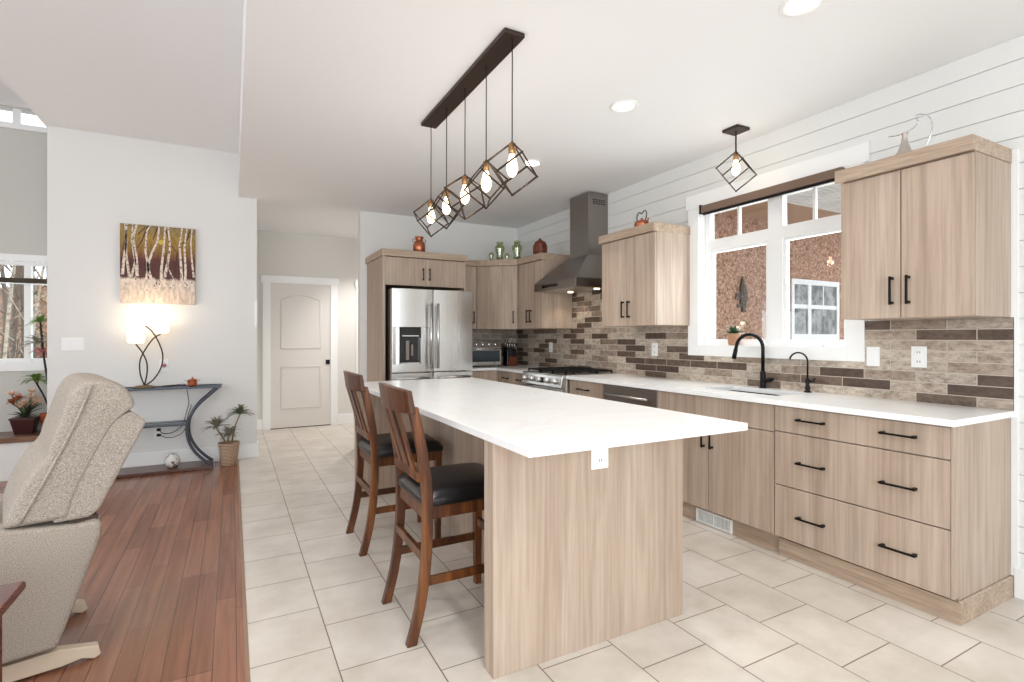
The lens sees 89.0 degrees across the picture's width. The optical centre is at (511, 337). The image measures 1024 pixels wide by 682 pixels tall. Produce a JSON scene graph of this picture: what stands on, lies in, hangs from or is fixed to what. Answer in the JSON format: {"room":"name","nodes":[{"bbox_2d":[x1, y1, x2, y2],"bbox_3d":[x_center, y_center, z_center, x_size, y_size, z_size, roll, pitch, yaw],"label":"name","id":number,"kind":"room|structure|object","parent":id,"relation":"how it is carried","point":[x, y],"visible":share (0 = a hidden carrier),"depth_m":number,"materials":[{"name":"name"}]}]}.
{"room":"kitchen","nodes":[
{"label":"kitchen","id":0,"kind":"room"},
{"bbox_2d":[0,104,46,431],"bbox_3d":[-5.525,-0.576,4.604,2.820,3.700,0.140,0,0,-28],"label":"wall","id":1,"kind":"structure","parent":0,"point":[23,154],"depth_m":4.98,"materials":[{"name":"grey paint"}]},
{"bbox_2d":[0,253,46,370],"bbox_3d":[-5.242,-0.236,4.700,2.210,1.110,0.080,0,0,-28],"label":"window","id":2,"kind":"structure","parent":1,"relation":"in","point":[28,363],"depth_m":4.99,"materials":[{"name":"white"}]},
{"bbox_2d":[0,277,46,284],"bbox_3d":[-5.212,-0.535,4.655,2.060,0.058,0.024,0,0,-28],"label":"window blind","id":3,"kind":"object","parent":2,"relation":"attached to","point":[3,280],"visible":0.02,"depth_m":4.95,"materials":[{"name":"brown"}]},
{"bbox_2d":[0,108,46,133],"bbox_3d":[-5.219,-2.083,4.712,2.160,0.205,0.080,0,0,-28],"label":"window","id":4,"kind":"structure","parent":1,"relation":"in","point":[17,113],"depth_m":4.97,"materials":[{"name":"white"}]},
{"bbox_2d":[0,0,242,153],"bbox_3d":[-2.669,-2.176,0.695,4.154,0.500,9.750,0,0,-28],"label":"ceiling","id":5,"kind":"structure","parent":0,"point":[164,71],"depth_m":3.70,"materials":[{"name":"white paint"}]},
{"bbox_2d":[237,459,250,681],"bbox_3d":[-0.705,1.283,1.421,0.016,0.022,9.170,0,0,-28],"label":"trim","id":6,"kind":"structure","parent":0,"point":[245,625],"depth_m":2.57,"materials":[{"name":"brown"}]},
{"bbox_2d":[0,126,516,480],"bbox_3d":[-3.147,-0.426,5.387,7.550,3.400,0.130,0,0,-28],"label":"wall","id":7,"kind":"structure","parent":0,"point":[97,182],"depth_m":5.18,"materials":[{"name":"white paint"}]},
{"bbox_2d":[0,429,40,443],"bbox_3d":[-5.369,0.915,4.367,2.670,0.048,0.424,0,0,-28],"label":"window ledge","id":8,"kind":"object","parent":7,"relation":"on","point":[5,437],"visible":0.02,"depth_m":4.68,"materials":[{"name":"brown wood"}]},
{"bbox_2d":[6,388,42,434],"bbox_3d":[-4.544,0.685,4.856,0.291,0.409,0.257,0,0,-28],"label":"flowering plant","id":9,"kind":"object","parent":8,"relation":"on","point":[23,423],"visible":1,"depth_m":4.82,"materials":[{"name":"green plant"}]},
{"bbox_2d":[16,315,46,426],"bbox_3d":[-4.457,0.340,4.915,0.301,1.102,0.332,0,0,30],"label":"dracaena","id":10,"kind":"object","parent":8,"relation":"on","point":[36,378],"visible":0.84,"depth_m":4.90,"materials":[{"name":"green plant"}]},
{"bbox_2d":[39,412,46,426],"bbox_3d":[-4.390,0.806,4.964,0.180,0.170,0.178,0,0,-28],"label":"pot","id":11,"kind":"object","parent":10,"relation":"on","point":[42,415],"depth_m":4.89,"materials":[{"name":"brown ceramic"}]},
{"bbox_2d":[61,338,83,350],"bbox_3d":[-4.062,0.062,4.817,0.165,0.118,0.008,0,0,-28],"label":"light switch","id":12,"kind":"object","parent":7,"relation":"attached to","point":[67,344],"visible":1,"depth_m":4.81,"materials":[{"name":"white plastic"}]},
{"bbox_2d":[120,223,194,304],"bbox_3d":[-3.466,-0.710,5.112,0.612,0.757,0.043,0,0,-28],"label":"painting","id":13,"kind":"object","parent":7,"relation":"attached to","point":[157,263],"visible":1,"depth_m":5.09,"materials":[{"name":"paint"}]},
{"bbox_2d":[154,427,162,437],"bbox_3d":[-3.478,0.934,5.130,0.075,0.118,0.008,0,0,-28],"label":"wall outlet","id":14,"kind":"object","parent":7,"relation":"attached to","point":[155,431],"visible":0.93,"depth_m":5.13,"materials":[{"name":"white plastic"}]},
{"bbox_2d":[159,359,168,370],"bbox_3d":[-3.434,0.274,5.137,0.075,0.118,0.039,0,0,-28],"label":"wall outlet","id":15,"kind":"object","parent":7,"relation":"attached to","point":[165,367],"visible":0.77,"depth_m":5.15,"materials":[{"name":"white plastic"}]},
{"bbox_2d":[122,441,258,467],"bbox_3d":[-3.491,1.199,5.194,1.732,0.150,0.145,0,0,-28],"label":"baseboard","id":16,"kind":"structure","parent":7,"relation":"attached to","point":[251,450],"depth_m":5.22,"materials":[{"name":"white wood"}]},
{"bbox_2d":[254,301,256,326],"bbox_3d":[-2.722,-0.251,5.533,0.026,0.280,0.014,0,0,-28],"label":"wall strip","id":17,"kind":"object","parent":7,"relation":"attached to","point":[255,302],"visible":1,"depth_m":5.53,"materials":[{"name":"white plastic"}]},
{"bbox_2d":[466,260,476,328],"bbox_3d":[-0.637,-0.512,6.392,0.274,0.828,0.448,0,0,-28],"label":"upper cabinet","id":18,"kind":"object","parent":7,"relation":"attached to","point":[471,265],"visible":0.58,"depth_m":6.26,"materials":[{"name":"brown wood"}]},
{"bbox_2d":[472,330,516,363],"bbox_3d":[-0.406,0.130,6.778,1.058,0.461,0.012,0,0,-28],"label":"backsplash","id":19,"kind":"structure","parent":7,"relation":"attached to","point":[500,335],"depth_m":6.90,"materials":[{"name":"tile"}]},
{"bbox_2d":[472,259,533,329],"bbox_3d":[-0.103,-0.512,6.496,0.790,0.828,0.770,0,0,-28],"label":"upper cabinet","id":20,"kind":"object","parent":7,"relation":"attached to","point":[497,280],"visible":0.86,"depth_m":6.22,"materials":[{"name":"brown wood"}]},
{"bbox_2d":[257,230,357,427],"bbox_3d":[-2.673,-0.099,7.622,2.300,2.746,0.120,0,0,-28],"label":"wall","id":21,"kind":"structure","parent":0,"point":[278,253],"depth_m":7.50,"materials":[{"name":"white paint"}]},
{"bbox_2d":[261,275,338,429],"bbox_3d":[-2.983,0.209,7.372,1.028,2.130,0.028,0,0,-28],"label":"trim","id":22,"kind":"structure","parent":21,"relation":"attached to","point":[267,280],"depth_m":7.32,"materials":[{"name":"white wood"}]},
{"bbox_2d":[271,283,329,428],"bbox_3d":[-2.992,0.259,7.389,0.790,2.029,0.050,0,0,-28],"label":"door","id":23,"kind":"structure","parent":21,"relation":"in","point":[300,313],"depth_m":7.37,"materials":[{"name":"white paint"}]},
{"bbox_2d":[257,413,352,430],"bbox_3d":[-3.003,1.199,7.369,1.480,0.150,0.015,0,0,-28],"label":"baseboard","id":24,"kind":"structure","parent":21,"relation":"attached to","point":[342,418],"depth_m":7.64,"materials":[{"name":"white wood"}]},
{"bbox_2d":[355,280,357,373],"bbox_3d":[-2.026,0.209,7.886,0.690,2.130,0.028,0,0,-28],"label":"trim","id":25,"kind":"structure","parent":21,"relation":"attached to","point":[356,281],"depth_m":7.73,"materials":[{"name":"white wood"}]},
{"bbox_2d":[0,423,1023,681],"bbox_3d":[-1.407,1.334,2.093,7.700,0.120,11.020,0,0,-28],"label":"floor","id":26,"kind":"structure","parent":0,"point":[752,612],"depth_m":2.43,"materials":[{"name":"beige ceramic"}]},
{"bbox_2d":[0,581,25,681],"bbox_3d":[-1.460,0.973,1.059,0.568,0.602,0.567,0,0,-28],"label":"end table","id":27,"kind":"object","parent":26,"relation":"on","point":[9,593],"visible":1,"depth_m":1.39,"materials":[{"name":"brown wood"}]},
{"bbox_2d":[0,373,144,681],"bbox_3d":[-2.128,0.719,1.996,1.102,1.106,0.663,0,0,-44],"label":"recliner","id":28,"kind":"object","parent":26,"relation":"on","point":[51,525],"visible":1,"depth_m":1.98,"materials":[{"name":"beige fabric"}]},
{"bbox_2d":[3,373,133,528],"bbox_3d":[-1.896,0.434,2.219,0.391,0.536,0.628,0,0,-44],"label":"cushion","id":29,"kind":"object","parent":28,"relation":"on","point":[62,479],"depth_m":2.02,"materials":[{"name":"beige fabric"}]},
{"bbox_2d":[116,384,221,477],"bbox_3d":[-3.443,0.872,4.928,1.215,0.796,0.311,0,0,-28],"label":"console shelf","id":30,"kind":"object","parent":26,"relation":"on","point":[203,464],"visible":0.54,"depth_m":4.98,"materials":[{"name":"black metal"}]},
{"bbox_2d":[127,314,168,387],"bbox_3d":[-3.453,0.127,4.945,0.334,0.696,0.176,0,0,-28],"label":"table lamp","id":31,"kind":"object","parent":30,"relation":"on","point":[133,337],"visible":1,"depth_m":4.91,"materials":[{"name":"black metal"}]},
{"bbox_2d":[164,453,180,467],"bbox_3d":[-3.250,1.180,4.986,0.132,0.128,0.131,0,0,-28],"label":"decorative ball","id":32,"kind":"object","parent":30,"relation":"on","point":[172,460],"visible":1,"depth_m":4.95,"materials":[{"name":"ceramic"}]},
{"bbox_2d":[156,384,191,437],"bbox_3d":[-3.333,0.729,5.139,0.298,0.527,0.114,0,0,-28],"label":"power cord","id":33,"kind":"object","parent":30,"relation":"hanging from","point":[157,429],"visible":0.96,"depth_m":5.16,"materials":[{"name":"black plastic"}]},
{"bbox_2d":[185,377,199,385],"bbox_3d":[-3.128,0.430,5.097,0.138,0.090,0.119,0,0,-28],"label":"pot","id":34,"kind":"object","parent":30,"relation":"on","point":[191,382],"visible":1,"depth_m":5.07,"materials":[{"name":"brown ceramic"}]},
{"bbox_2d":[200,404,253,465],"bbox_3d":[-2.836,0.976,5.197,0.489,0.596,0.277,0,0,-28],"label":"potted plant","id":35,"kind":"object","parent":26,"relation":"on","point":[229,449],"visible":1,"depth_m":5.16,"materials":[{"name":"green plant"}]},
{"bbox_2d":[343,370,442,556],"bbox_3d":[-0.770,0.741,3.324,0.562,1.066,0.470,0,0,-28],"label":"bar stool","id":36,"kind":"object","parent":26,"relation":"on","point":[376,449],"visible":0.84,"depth_m":3.15,"materials":[{"name":"brown wood"}]},
{"bbox_2d":[365,248,467,381],"bbox_3d":[-1.105,0.174,5.971,0.969,2.200,0.768,0,0,-28],"label":"tall cabinet","id":37,"kind":"object","parent":26,"relation":"on","point":[387,269],"visible":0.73,"depth_m":5.68,"materials":[{"name":"brown wood"}]},
{"bbox_2d":[412,236,425,251],"bbox_3d":[-1.016,-1.012,5.697,0.131,0.172,0.131,0,0,9],"label":"milk can","id":38,"kind":"object","parent":37,"relation":"on","point":[418,245],"visible":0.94,"depth_m":5.65,"materials":[{"name":"orange metal"}]},
{"bbox_2d":[385,288,471,380],"bbox_3d":[-1.004,0.369,5.860,0.900,1.750,0.883,0,0,-28],"label":"refrigerator","id":39,"kind":"object","parent":26,"relation":"on","point":[428,333],"visible":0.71,"depth_m":5.50,"materials":[{"name":"silver metal"}]},
{"bbox_2d":[378,382,483,647],"bbox_3d":[-0.315,0.741,2.433,0.562,1.066,0.470,0,0,-28],"label":"bar stool","id":40,"kind":"object","parent":26,"relation":"on","point":[441,491],"visible":0.88,"depth_m":2.27,"materials":[{"name":"brown wood"}]},
{"bbox_2d":[472,370,498,381],"bbox_3d":[-0.247,0.832,6.486,1.051,0.884,0.646,0,0,-28],"label":"base cabinet","id":41,"kind":"object","parent":26,"relation":"on","point":[493,375],"visible":0.1,"depth_m":6.13,"materials":[{"name":"brown wood"}]},
{"bbox_2d":[466,364,541,372],"bbox_3d":[-0.085,0.375,6.187,1.053,0.030,1.333,0,0,-28],"label":"countertop","id":42,"kind":"structure","parent":41,"relation":"on","point":[519,368],"depth_m":6.14,"materials":[{"name":"white stone"}]},
{"bbox_2d":[472,340,500,365],"bbox_3d":[-0.399,0.200,6.478,0.465,0.321,0.367,0,0,-28],"label":"toaster oven","id":43,"kind":"object","parent":42,"relation":"on","point":[484,352],"visible":0.67,"depth_m":6.36,"materials":[{"name":"silver metal"}]},
{"bbox_2d":[503,338,516,365],"bbox_3d":[-0.023,0.184,6.639,0.140,0.352,0.140,0,0,-28],"label":"knife block","id":44,"kind":"object","parent":42,"relation":"on","point":[509,352],"visible":1,"depth_m":6.60,"materials":[{"name":"black"}]},
{"bbox_2d":[499,371,523,385],"bbox_3d":[0.255,0.832,6.011,0.616,0.884,0.690,0,0,-28],"label":"base cabinet","id":45,"kind":"object","parent":26,"relation":"on","point":[504,376],"visible":0.19,"depth_m":5.92,"materials":[{"name":"brown wood"}]},
{"bbox_2d":[355,391,682,679],"bbox_3d":[-0.231,0.833,3.268,0.975,0.883,2.499,0,0,-28],"label":"kitchen island","id":46,"kind":"object","parent":26,"relation":"on","point":[575,557],"visible":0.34,"depth_m":2.14,"materials":[{"name":"brown wood"}]},
{"bbox_2d":[364,377,747,457],"bbox_3d":[-0.149,0.375,3.183,1.063,0.030,2.836,0,0,-28],"label":"island countertop","id":47,"kind":"structure","parent":46,"relation":"on","point":[530,422],"depth_m":2.34,"materials":[{"name":"white stone"}]},
{"bbox_2d":[591,448,607,469],"bbox_3d":[0.365,0.484,2.165,0.088,0.125,0.008,0,0,-28],"label":"wall outlet","id":48,"kind":"object","parent":46,"relation":"attached to","point":[599,457],"visible":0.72,"depth_m":2.16,"materials":[{"name":"white plastic"}]},
{"bbox_2d":[597,456,603,463],"bbox_3d":[0.366,0.510,2.163,0.034,0.030,0.003,0,0,-28],"label":"receptacle","id":49,"kind":"object","parent":48,"relation":"attached to","point":[600,459],"depth_m":2.16,"materials":[{"name":"white plastic"}]},
{"bbox_2d":[522,366,616,393],"bbox_3d":[0.551,0.773,5.341,0.717,0.902,0.750,0,0,-28],"label":"gas range","id":50,"kind":"object","parent":26,"relation":"on","point":[547,378],"visible":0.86,"depth_m":5.14,"materials":[{"name":"silver metal"}]},
{"bbox_2d":[523,383,564,392],"bbox_3d":[0.308,0.751,5.210,0.047,0.525,0.730,0,0,-28],"label":"oven","id":51,"kind":"object","parent":50,"relation":"in","point":[535,385],"depth_m":5.12,"materials":[{"name":"silver metal"}]},
{"bbox_2d":[523,370,616,376],"bbox_3d":[0.580,0.365,5.357,0.650,0.018,0.750,0,0,-28],"label":"cooktop","id":52,"kind":"object","parent":50,"relation":"in","point":[537,373],"depth_m":5.13,"materials":[{"name":"black metal"}]},
{"bbox_2d":[570,380,602,398],"bbox_3d":[0.903,0.832,4.804,0.616,0.884,0.508,0,0,-28],"label":"base cabinet","id":53,"kind":"object","parent":26,"relation":"on","point":[583,388],"visible":0.19,"depth_m":4.65,"materials":[{"name":"brown wood"}]},
{"bbox_2d":[603,384,698,407],"bbox_3d":[1.162,0.836,4.291,0.612,0.876,0.634,0,0,-28],"label":"dishwasher","id":54,"kind":"object","parent":26,"relation":"on","point":[631,395],"visible":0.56,"depth_m":4.13,"materials":[{"name":"silver metal"}]},
{"bbox_2d":[657,391,779,552],"bbox_3d":[1.551,0.836,3.596,0.616,0.876,0.952,0,0,-28],"label":"base cabinet","id":55,"kind":"object","parent":26,"relation":"on","point":[731,475],"visible":0.56,"depth_m":3.29,"materials":[{"name":"brown wood"}]},
{"bbox_2d":[696,507,731,533],"bbox_3d":[1.350,1.225,3.489,0.012,0.090,0.290,0,0,-28],"label":"floor register","id":56,"kind":"object","parent":55,"relation":"attached to","point":[719,522],"visible":1,"depth_m":3.48,"materials":[{"name":"white plastic"}]},
{"bbox_2d":[775,405,1012,625],"bbox_3d":[1.983,0.832,2.792,0.616,0.884,0.871,0,0,-28],"label":"base cabinet","id":57,"kind":"object","parent":26,"relation":"on","point":[916,515],"visible":0.94,"depth_m":2.50,"materials":[{"name":"brown wood"}]},
{"bbox_2d":[566,374,1014,426],"bbox_3d":[1.485,0.375,3.719,0.621,0.030,2.982,0,0,-28],"label":"countertop","id":58,"kind":"structure","parent":57,"relation":"on","point":[901,410],"depth_m":2.97,"materials":[{"name":"white stone"}]},
{"bbox_2d":[706,390,778,430],"bbox_3d":[1.635,0.482,3.534,0.325,0.183,0.570,0,0,-28],"label":"sink","id":59,"kind":"object","parent":58,"relation":"in","point":[728,390],"visible":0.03,"depth_m":3.67,"materials":[{"name":"silver metal"}]},
{"bbox_2d":[732,333,773,387],"bbox_3d":[1.741,0.164,3.752,0.068,0.392,0.320,0,0,-35],"label":"kitchen faucet","id":60,"kind":"object","parent":58,"relation":"on","point":[763,380],"visible":1,"depth_m":3.70,"materials":[{"name":"black metal"}]},
{"bbox_2d":[789,352,815,392],"bbox_3d":[1.922,0.228,3.436,0.047,0.264,0.175,0,0,-28],"label":"water faucet","id":61,"kind":"object","parent":58,"relation":"on","point":[807,380],"visible":1,"depth_m":3.41,"materials":[{"name":"black metal"}]},
{"bbox_2d":[238,0,1023,238],"bbox_3d":[0.423,-1.799,3.076,3.545,0.654,11.020,0,0,-28],"label":"ceiling","id":62,"kind":"structure","parent":0,"point":[336,96],"depth_m":3.03,"materials":[{"name":"white paint"}]},
{"bbox_2d":[413,27,537,236],"bbox_3d":[-0.275,-1.077,3.028,0.248,0.789,1.414,0,0,-28],"label":"linear pendant","id":63,"kind":"object","parent":62,"relation":"hanging from","point":[508,39],"visible":1,"depth_m":2.87,"materials":[{"name":"brown metal"}]},
{"bbox_2d":[428,199,433,206],"bbox_3d":[-0.551,-0.910,3.542,0.036,0.055,0.035,0,0,-28],"label":"socket","id":64,"kind":"object","parent":63,"relation":"attached to","point":[430,203],"depth_m":3.53,"materials":[{"name":"gold metal"}]},
{"bbox_2d":[462,176,467,184],"bbox_3d":[-0.273,-0.910,3.025,0.036,0.055,0.035,0,0,-28],"label":"socket","id":65,"kind":"object","parent":63,"relation":"attached to","point":[464,178],"depth_m":3.01,"materials":[{"name":"gold metal"}]},
{"bbox_2d":[483,161,489,171],"bbox_3d":[-0.137,-0.910,2.772,0.036,0.055,0.035,0,0,-28],"label":"socket","id":66,"kind":"object","parent":63,"relation":"attached to","point":[487,167],"depth_m":2.76,"materials":[{"name":"gold metal"}]},
{"bbox_2d":[508,143,515,154],"bbox_3d":[0.001,-0.910,2.514,0.036,0.055,0.035,0,0,-28],"label":"socket","id":67,"kind":"object","parent":63,"relation":"attached to","point":[511,148],"depth_m":2.50,"materials":[{"name":"gold metal"}]},
{"bbox_2d":[521,159,542,166],"bbox_3d":[0.168,-1.468,4.397,0.184,0.008,0.184,0,0,-28],"label":"recessed light","id":68,"kind":"object","parent":62,"relation":"in","point":[534,163],"visible":0.77,"depth_m":4.39,"materials":[{"name":"white plastic"}]},
{"bbox_2d":[609,99,638,112],"bbox_3d":[0.713,-1.468,3.313,0.184,0.008,0.184,0,0,-28],"label":"recessed light","id":69,"kind":"object","parent":62,"relation":"in","point":[621,106],"visible":1,"depth_m":3.31,"materials":[{"name":"white plastic"}]},
{"bbox_2d":[715,124,756,191],"bbox_3d":[1.580,-1.249,3.674,0.273,0.445,0.243,0,0,-28],"label":"pendant light","id":70,"kind":"object","parent":62,"relation":"hanging from","point":[737,129],"visible":1,"depth_m":3.66,"materials":[{"name":"brown metal"}]},
{"bbox_2d":[733,152,738,159],"bbox_3d":[1.580,-1.276,3.674,0.036,0.055,0.035,0,0,-28],"label":"socket","id":71,"kind":"object","parent":70,"relation":"attached to","point":[735,155],"depth_m":3.66,"materials":[{"name":"gold metal"}]},
{"bbox_2d":[779,0,825,16],"bbox_3d":[1.282,-1.468,2.295,0.184,0.008,0.184,0,0,-28],"label":"recessed light","id":72,"kind":"object","parent":62,"relation":"in","point":[788,8],"visible":1,"depth_m":2.31,"materials":[{"name":"white plastic"}]},
{"bbox_2d":[517,35,1023,595],"bbox_3d":[2.240,-0.099,3.007,0.012,2.745,9.159,0,0,-28],"label":"wall","id":73,"kind":"structure","parent":0,"point":[981,94],"depth_m":3.11,"materials":[{"name":"white paint"}]},
{"bbox_2d":[517,253,571,328],"bbox_3d":[0.363,-0.513,6.015,0.424,0.826,0.544,0,0,-28],"label":"upper cabinet","id":74,"kind":"object","parent":73,"relation":"attached to","point":[537,310],"visible":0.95,"depth_m":5.82,"materials":[{"name":"brown wood"}]},
{"bbox_2d":[533,238,546,253],"bbox_3d":[0.314,-1.017,5.821,0.158,0.182,0.164,0,0,-28],"label":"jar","id":75,"kind":"object","parent":74,"relation":"on","point":[539,246],"visible":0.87,"depth_m":5.76,"materials":[{"name":"brown ceramic"}]},
{"bbox_2d":[534,192,607,293],"bbox_3d":[0.647,-0.972,5.418,0.510,0.976,0.775,0,0,-28],"label":"range hood","id":76,"kind":"object","parent":73,"relation":"attached to","point":[581,273],"visible":0.9,"depth_m":5.27,"materials":[{"name":"silver metal"}]},
{"bbox_2d":[599,222,689,326],"bbox_3d":[1.140,-0.513,4.568,0.424,0.826,0.713,0,0,-28],"label":"upper cabinet","id":77,"kind":"object","parent":73,"relation":"attached to","point":[646,267],"visible":1,"depth_m":4.32,"materials":[{"name":"brown wood"}]},
{"bbox_2d":[634,210,648,226],"bbox_3d":[1.096,-0.998,4.397,0.128,0.144,0.141,0,0,17],"label":"copper kettle","id":78,"kind":"object","parent":77,"relation":"on","point":[638,222],"visible":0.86,"depth_m":4.36,"materials":[{"name":"brown metal"}]},
{"bbox_2d":[652,343,657,355],"bbox_3d":[1.293,0.109,4.723,0.008,0.118,0.075,0,0,-28],"label":"wall outlet","id":79,"kind":"object","parent":73,"relation":"attached to","point":[654,345],"visible":1,"depth_m":4.72,"materials":[{"name":"white plastic"}]},
{"bbox_2d":[517,290,1013,410],"bbox_3d":[1.265,-0.151,4.799,0.012,1.050,5.080,0,0,-28],"label":"backsplash","id":80,"kind":"structure","parent":73,"relation":"attached to","point":[970,362],"depth_m":3.26,"materials":[{"name":"tile"}]},
{"bbox_2d":[867,347,879,365],"bbox_3d":[2.158,0.114,3.113,0.008,0.115,0.072,0,0,-28],"label":"light switch","id":81,"kind":"object","parent":73,"relation":"attached to","point":[873,353],"visible":1,"depth_m":3.11,"materials":[{"name":"white plastic"}]},
{"bbox_2d":[911,346,926,367],"bbox_3d":[2.269,0.109,2.905,0.008,0.118,0.075,0,0,-28],"label":"wall outlet","id":82,"kind":"object","parent":73,"relation":"attached to","point":[918,353],"visible":1,"depth_m":2.90,"materials":[{"name":"white plastic"}]},
{"bbox_2d":[835,134,1011,319],"bbox_3d":[2.125,-0.513,2.733,0.424,0.826,0.619,0,0,-28],"label":"upper cabinet","id":83,"kind":"object","parent":73,"relation":"attached to","point":[925,231],"visible":1,"depth_m":2.55,"materials":[{"name":"brown wood"}]},
{"bbox_2d":[888,113,932,154],"bbox_3d":[2.054,-1.036,2.706,0.132,0.220,0.172,0,0,3],"label":"ornament","id":84,"kind":"object","parent":83,"relation":"on","point":[904,147],"visible":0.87,"depth_m":2.71,"materials":[{"name":"beige ceramic"}]},
{"bbox_2d":[1011,149,1018,597],"bbox_3d":[2.468,0.176,2.557,0.012,2.195,0.026,0,0,-28],"label":"trim","id":85,"kind":"structure","parent":73,"relation":"attached to","point":[1015,153],"depth_m":2.55,"materials":[{"name":"white paint"}]},
{"bbox_2d":[1014,567,1023,599],"bbox_3d":[3.433,1.199,0.758,0.014,0.150,4.088,0,0,-28],"label":"baseboard","id":86,"kind":"structure","parent":73,"relation":"attached to","point":[1018,572],"depth_m":2.54,"materials":[{"name":"white"}]},
{"bbox_2d":[686,141,869,361],"bbox_3d":[1.870,-0.516,3.796,0.154,1.330,1.430,0,0,-28],"label":"window","id":87,"kind":"structure","parent":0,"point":[702,341],"depth_m":3.77,"materials":[{"name":"white"}]},
{"bbox_2d":[724,325,742,344],"bbox_3d":[1.710,-0.017,4.008,0.141,0.158,0.158,0,0,-28],"label":"potted succulent","id":88,"kind":"object","parent":87,"relation":"on","point":[733,334],"visible":0.98,"depth_m":3.98,"materials":[{"name":"brown ceramic"}]},
{"bbox_2d":[727,333,740,344],"bbox_3d":[1.708,0.016,4.010,0.104,0.092,0.104,0,0,-28],"label":"pot","id":89,"kind":"object","parent":88,"relation":"on","point":[732,337],"depth_m":3.97,"materials":[{"name":"brown ceramic"}]},
{"bbox_2d":[699,167,844,214],"bbox_3d":[1.800,-1.028,3.736,0.045,0.085,1.120,0,0,-28],"label":"roller shade","id":90,"kind":"object","parent":87,"relation":"attached to","point":[828,176],"visible":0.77,"depth_m":3.65,"materials":[{"name":"brown fabric"}]},
{"bbox_2d":[714,213,843,338],"bbox_3d":[5.938,0.149,9.658,10.400,4.250,0.200,0,0,-28],"label":"wall","id":91,"kind":"structure","parent":0,"point":[818,258],"depth_m":8.47,"materials":[{"name":"brown paint"}]},
{"bbox_2d":[734,276,747,311],"bbox_3d":[3.642,-0.689,8.287,0.310,0.581,0.027,0,0,-28],"label":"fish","id":92,"kind":"object","parent":91,"relation":"attached to","point":[742,295],"visible":1,"depth_m":8.29},
{"bbox_2d":[790,278,838,338],"bbox_3d":[5.369,-0.486,9.216,1.380,1.040,0.040,0,0,-28],"label":"window","id":93,"kind":"structure","parent":91,"relation":"in","point":[814,304],"depth_m":9.20,"materials":[{"name":"white glass"}]},
{"bbox_2d":[721,201,840,232],"bbox_3d":[5.792,-1.976,8.841,11.430,0.100,1.600,0,0,-28],"label":"ceiling","id":94,"kind":"structure","parent":0,"point":[795,213],"depth_m":8.03,"materials":[{"name":"beige"}]},
{"bbox_2d":[787,184,840,212],"bbox_3d":[4.248,-1.786,5.374,5.430,0.120,3.050,0,0,-28],"label":"ceiling","id":95,"kind":"structure","parent":0,"point":[829,197],"depth_m":6.49,"materials":[{"name":"white"}]},
{"bbox_2d":[1010,136,1023,526],"bbox_3d":[2.317,-0.099,3.043,0.158,2.746,9.170,0,0,-28],"label":"wall","id":96,"kind":"structure","parent":0,"point":[1022,136],"depth_m":2.55,"materials":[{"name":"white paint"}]},
{"label":"outside","id":97,"kind":"structure","parent":0,"visible":0},
{"bbox_2d":[0,285,46,362],"bbox_3d":[-23.262,-0.776,18.383,20.400,5.929,40.800,0,0,-28],"label":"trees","id":98,"kind":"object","parent":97,"point":[42,304],"depth_m":24.43,"materials":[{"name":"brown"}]},
{"bbox_2d":[0,265,13,351],"bbox_3d":[-17.537,-1.281,18.012,0.684,4.208,0.591,0,0,-28],"label":"tree","id":99,"kind":"object","parent":98,"relation":"on","point":[5,299],"visible":0.31,"depth_m":17.84,"materials":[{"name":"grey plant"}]},
{"bbox_2d":[1,266,14,346],"bbox_3d":[-19.271,-1.504,20.246,0.592,4.206,0.750,0,0,23],"label":"tree","id":100,"kind":"object","parent":98,"relation":"on","point":[12,313],"visible":0.09,"depth_m":20.18,"materials":[{"name":"brown plant"}]},
{"bbox_2d":[0,260,18,346],"bbox_3d":[-9.198,-0.122,9.227,0.425,4.204,0.892,0,0,-15],"label":"tree","id":101,"kind":"object","parent":98,"relation":"on","point":[3,260],"visible":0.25,"depth_m":9.42,"materials":[{"name":"brown plant"}]},
{"bbox_2d":[0,265,20,362],"bbox_3d":[-12.887,-0.523,13.353,0.722,4.205,0.628,0,0,-28],"label":"tree","id":102,"kind":"object","parent":98,"relation":"on","point":[15,324],"visible":0.36,"depth_m":13.48,"materials":[{"name":"brown plant"}]},
{"bbox_2d":[2,260,38,357],"bbox_3d":[-10.584,-0.238,11.317,0.802,4.205,0.702,0,0,8],"label":"tree","id":103,"kind":"object","parent":98,"relation":"on","point":[21,287],"visible":0.3,"depth_m":11.28,"materials":[{"name":"brown plant"}]},
{"bbox_2d":[0,265,43,358],"bbox_3d":[-6.834,0.040,7.206,0.550,4.204,0.735,0,0,14],"label":"tree","id":104,"kind":"object","parent":98,"relation":"on","point":[10,293],"visible":0.4,"depth_m":7.16,"materials":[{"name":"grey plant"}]},
{"bbox_2d":[0,261,46,357],"bbox_3d":[-8.009,-0.029,8.645,0.838,4.206,0.681,0,0,-28],"label":"tree","id":105,"kind":"object","parent":98,"relation":"on","point":[22,267],"visible":0.11,"depth_m":8.70,"materials":[{"name":"brown plant"}]},
{"bbox_2d":[5,265,46,356],"bbox_3d":[-6.430,0.041,7.084,0.700,4.202,0.583,0,0,-28],"label":"tree","id":106,"kind":"object","parent":98,"relation":"on","point":[5,265],"visible":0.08,"depth_m":7.03,"materials":[{"name":"brown plant"}]},
{"bbox_2d":[12,267,46,354],"bbox_3d":[-7.236,-0.029,7.980,0.828,4.205,0.655,0,0,-28],"label":"tree","id":107,"kind":"object","parent":98,"relation":"on","point":[43,268],"visible":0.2,"depth_m":8.00,"materials":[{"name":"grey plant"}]},
{"bbox_2d":[33,271,46,350],"bbox_3d":[-15.254,-0.876,16.768,0.590,4.207,0.864,0,0,4],"label":"tree","id":108,"kind":"object","parent":98,"relation":"on","point":[34,286],"visible":0.16,"depth_m":16.74,"materials":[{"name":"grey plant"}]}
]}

